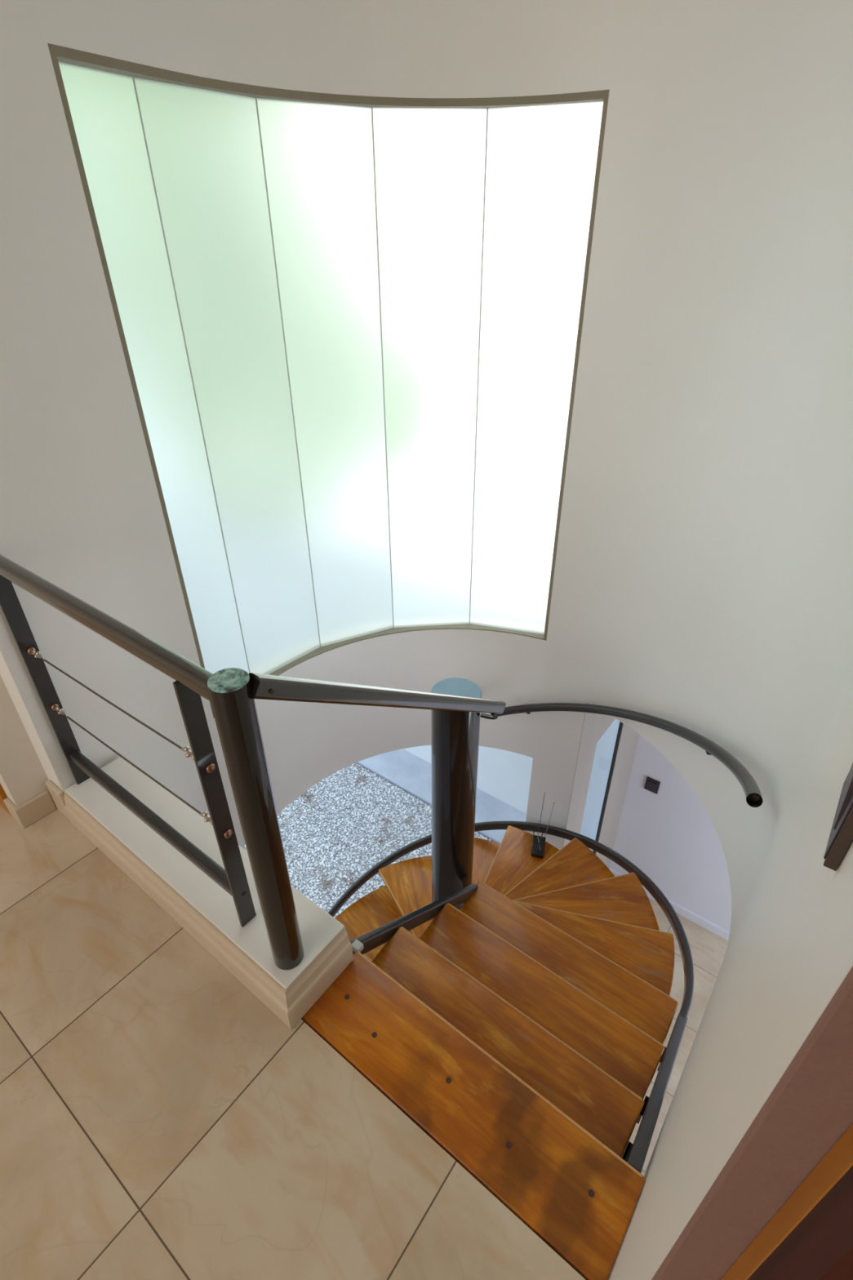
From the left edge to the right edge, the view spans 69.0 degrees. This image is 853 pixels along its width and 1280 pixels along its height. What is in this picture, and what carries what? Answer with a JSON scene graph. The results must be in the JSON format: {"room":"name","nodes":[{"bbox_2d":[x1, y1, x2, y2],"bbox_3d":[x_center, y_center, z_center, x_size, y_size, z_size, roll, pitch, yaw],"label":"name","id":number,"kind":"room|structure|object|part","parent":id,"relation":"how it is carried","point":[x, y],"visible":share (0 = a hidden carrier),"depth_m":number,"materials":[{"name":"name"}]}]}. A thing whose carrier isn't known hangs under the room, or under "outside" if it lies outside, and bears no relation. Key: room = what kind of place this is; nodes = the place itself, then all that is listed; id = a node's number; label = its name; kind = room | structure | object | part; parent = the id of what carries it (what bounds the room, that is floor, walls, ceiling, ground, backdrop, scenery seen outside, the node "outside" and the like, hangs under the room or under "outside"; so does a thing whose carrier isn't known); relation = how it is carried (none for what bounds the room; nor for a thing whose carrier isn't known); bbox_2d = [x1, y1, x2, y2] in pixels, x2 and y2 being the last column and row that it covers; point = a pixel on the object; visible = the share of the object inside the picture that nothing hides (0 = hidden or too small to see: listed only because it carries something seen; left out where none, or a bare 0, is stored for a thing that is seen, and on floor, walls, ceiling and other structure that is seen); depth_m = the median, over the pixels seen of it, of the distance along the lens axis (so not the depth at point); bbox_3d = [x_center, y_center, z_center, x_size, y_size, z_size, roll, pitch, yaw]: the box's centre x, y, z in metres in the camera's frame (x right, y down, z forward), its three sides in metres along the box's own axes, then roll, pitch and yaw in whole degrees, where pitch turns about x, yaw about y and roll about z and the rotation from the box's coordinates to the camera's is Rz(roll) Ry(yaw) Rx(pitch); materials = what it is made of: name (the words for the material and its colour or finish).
{"room":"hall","nodes":[
{"label":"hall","id":0,"kind":"room"},
{"bbox_2d":[0,675,56,806],"bbox_3d":[-1.880,-0.928,1.671,1.495,3.000,0.140,22,39,31],"label":"wall","id":1,"kind":"structure","parent":0,"point":[23,776],"depth_m":1.95,"materials":[{"name":"paint"}]},
{"bbox_2d":[0,784,11,815],"bbox_3d":[-1.747,-0.495,1.781,0.972,2.149,0.104,22,39,31],"label":"door","id":2,"kind":"structure","parent":1,"relation":"in","point":[2,795],"depth_m":2.04,"materials":[{"name":"orange wood"}]},
{"bbox_2d":[3,790,56,828],"bbox_3d":[-1.315,0.546,2.063,0.085,0.085,0.109,22,39,31],"label":"baseboard","id":3,"kind":"structure","parent":1,"relation":"attached to","point":[40,806],"depth_m":2.03,"materials":[{"name":"paint"}]},
{"bbox_2d":[0,0,245,849],"bbox_3d":[-1.093,0.308,2.252,0.263,5.720,0.586,22,39,31],"label":"wall","id":4,"kind":"structure","parent":0,"point":[81,510],"depth_m":1.72,"materials":[{"name":"white paint"}]},
{"bbox_2d":[0,804,585,1279],"bbox_3d":[-1.335,2.059,-0.008,6.200,0.248,4.600,22,39,31],"label":"floor","id":5,"kind":"structure","parent":0,"point":[159,1121],"depth_m":1.33,"materials":[{"name":"tile"}]},
{"bbox_2d":[45,756,353,1029],"bbox_3d":[-0.722,0.654,1.839,1.159,0.134,0.220,22,39,31],"label":"stone curb","id":6,"kind":"object","parent":5,"relation":"on","point":[202,907],"visible":0.84,"depth_m":1.69,"materials":[{"name":"beige stone"}]},
{"bbox_3d":[-1.207,0.529,2.047,0.093,0.128,0.016,22,39,31],"label":"moulding","id":7,"kind":"part","parent":6,"relation":"part of","materials":[{"name":"stone"}]},
{"bbox_2d":[245,763,488,917],"bbox_3d":[-2.488,1.992,5.159,6.010,0.180,4.180,22,39,31],"label":"soil","id":8,"kind":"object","parent":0,"point":[336,775],"depth_m":5.45,"materials":[{"name":"grey gravel"}]},
{"bbox_2d":[244,763,490,918],"bbox_3d":[-0.957,1.871,5.144,3.625,0.029,2.253,22,39,31],"label":"pebbles","id":9,"kind":"object","parent":8,"relation":"on","point":[344,839],"visible":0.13,"depth_m":5.45,"materials":[{"name":"grey gravel"}]},
{"bbox_2d":[36,0,852,1279],"bbox_3d":[0.102,0.370,2.139,2.160,5.720,2.210,22,39,31],"label":"wall","id":10,"kind":"structure","parent":0,"point":[703,583],"depth_m":1.86,"materials":[{"name":"white paint"}]},
{"bbox_2d":[562,702,595,847],"bbox_3d":[0.813,1.319,3.663,0.003,2.472,0.120,26,41,35],"label":"trim","id":11,"kind":"structure","parent":10,"relation":"attached to","point":[588,719],"depth_m":3.26,"materials":[{"name":"beige paint"}]},
{"bbox_2d":[720,1123,852,1279],"bbox_3d":[0.531,0.538,0.152,0.867,2.119,0.064,22,39,31],"label":"door","id":12,"kind":"structure","parent":10,"relation":"in","point":[810,1237],"depth_m":0.30,"materials":[{"name":"orange wood"}]},
{"bbox_3d":[0.523,0.551,0.148,0.867,2.096,0.038,22,39,31],"label":"panel","id":13,"kind":"part","parent":12,"relation":"part of","materials":[{"name":"red wood"}]},
{"bbox_2d":[823,762,852,871],"bbox_3d":[0.300,0.094,0.430,0.014,0.095,0.095,22,39,31],"label":"picture frame","id":14,"kind":"object","parent":10,"relation":"attached to","point":[841,837],"visible":1,"depth_m":0.41,"materials":[{"name":"brown wood"}]},
{"bbox_3d":[0.303,0.095,0.429,0.008,0.095,0.095,22,39,31],"label":"plate","id":15,"kind":"part","parent":14,"relation":"part of","materials":[{"name":"brown wood"}]},
{"bbox_2d":[355,748,593,851],"bbox_3d":[-1.093,0.987,6.694,6.010,0.210,0.410,22,39,31],"label":"paving","id":16,"kind":"object","parent":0,"point":[407,771],"depth_m":5.90,"materials":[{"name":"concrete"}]},
{"bbox_2d":[403,718,619,839],"bbox_3d":[-0.907,-0.035,6.287,6.070,2.370,0.150,22,39,31],"label":"wall","id":17,"kind":"structure","parent":0,"point":[504,775],"depth_m":5.40,"materials":[{"name":"paint"}]},
{"bbox_2d":[574,713,639,867],"bbox_3d":[1.085,1.050,4.085,0.180,2.472,1.020,22,39,31],"label":"wall","id":18,"kind":"structure","parent":0,"point":[629,738],"depth_m":4.12,"materials":[{"name":"beige paint"}]},
{"bbox_2d":[592,720,623,854],"bbox_3d":[1.053,1.322,4.059,0.022,2.040,0.428,22,39,31],"label":"window","id":19,"kind":"structure","parent":18,"relation":"in","point":[621,724],"depth_m":3.98,"materials":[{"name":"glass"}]},
{"bbox_2d":[608,735,731,932],"bbox_3d":[2.811,1.359,3.574,3.530,2.472,0.120,22,39,31],"label":"wall","id":20,"kind":"structure","parent":0,"point":[668,834],"depth_m":4.46,"materials":[{"name":"paint"}]},
{"bbox_2d":[644,776,660,794],"bbox_3d":[1.585,1.023,4.364,0.094,0.113,0.017,22,39,31],"label":"light switch","id":21,"kind":"object","parent":20,"relation":"attached to","point":[651,784],"visible":1,"depth_m":4.36,"materials":[{"name":"brown plastic"}]},
{"bbox_2d":[608,867,729,941],"bbox_3d":[2.824,2.414,4.140,3.416,0.085,0.015,22,39,31],"label":"baseboard","id":22,"kind":"structure","parent":20,"relation":"attached to","point":[679,909],"depth_m":4.65,"materials":[{"name":"paint"}]},
{"bbox_2d":[629,897,728,1176],"bbox_3d":[1.002,3.237,3.042,4.660,0.100,4.500,22,39,31],"label":"floor","id":23,"kind":"structure","parent":0,"point":[708,949],"depth_m":4.29,"materials":[{"name":"tile"}]},
{"bbox_2d":[301,677,693,1279],"bbox_3d":[0.141,1.473,2.849,1.876,3.096,1.842,22,39,31],"label":"stair","id":24,"kind":"structure","parent":23,"relation":"on","point":[517,1007],"depth_m":1.78,"materials":[{"name":"brown wood"}]},
{"bbox_2d":[530,792,555,858],"bbox_3d":[0.622,0.990,3.318,0.095,0.340,0.159,7,33,12],"label":"box","id":25,"kind":"object","parent":24,"relation":"on","point":[539,842],"visible":1,"depth_m":3.38,"materials":[{"name":"black plastic"}]},
{"bbox_3d":[0.612,1.114,3.386,0.040,0.004,0.075,7,33,12],"label":"lid","id":26,"kind":"part","parent":25,"relation":"part of","materials":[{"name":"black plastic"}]},
{"bbox_3d":[1.281,0.404,-0.466,2.424,3.000,0.120,22,39,31],"label":"wall","id":27,"kind":"structure","parent":0,"visible":0},
{"bbox_2d":[651,966,852,1279],"bbox_3d":[0.318,0.059,0.089,0.347,3.000,0.006,22,39,31],"label":"trim","id":28,"kind":"structure","parent":27,"relation":"attached to","point":[810,1108],"depth_m":0.34,"materials":[{"name":"paint"}]}
]}

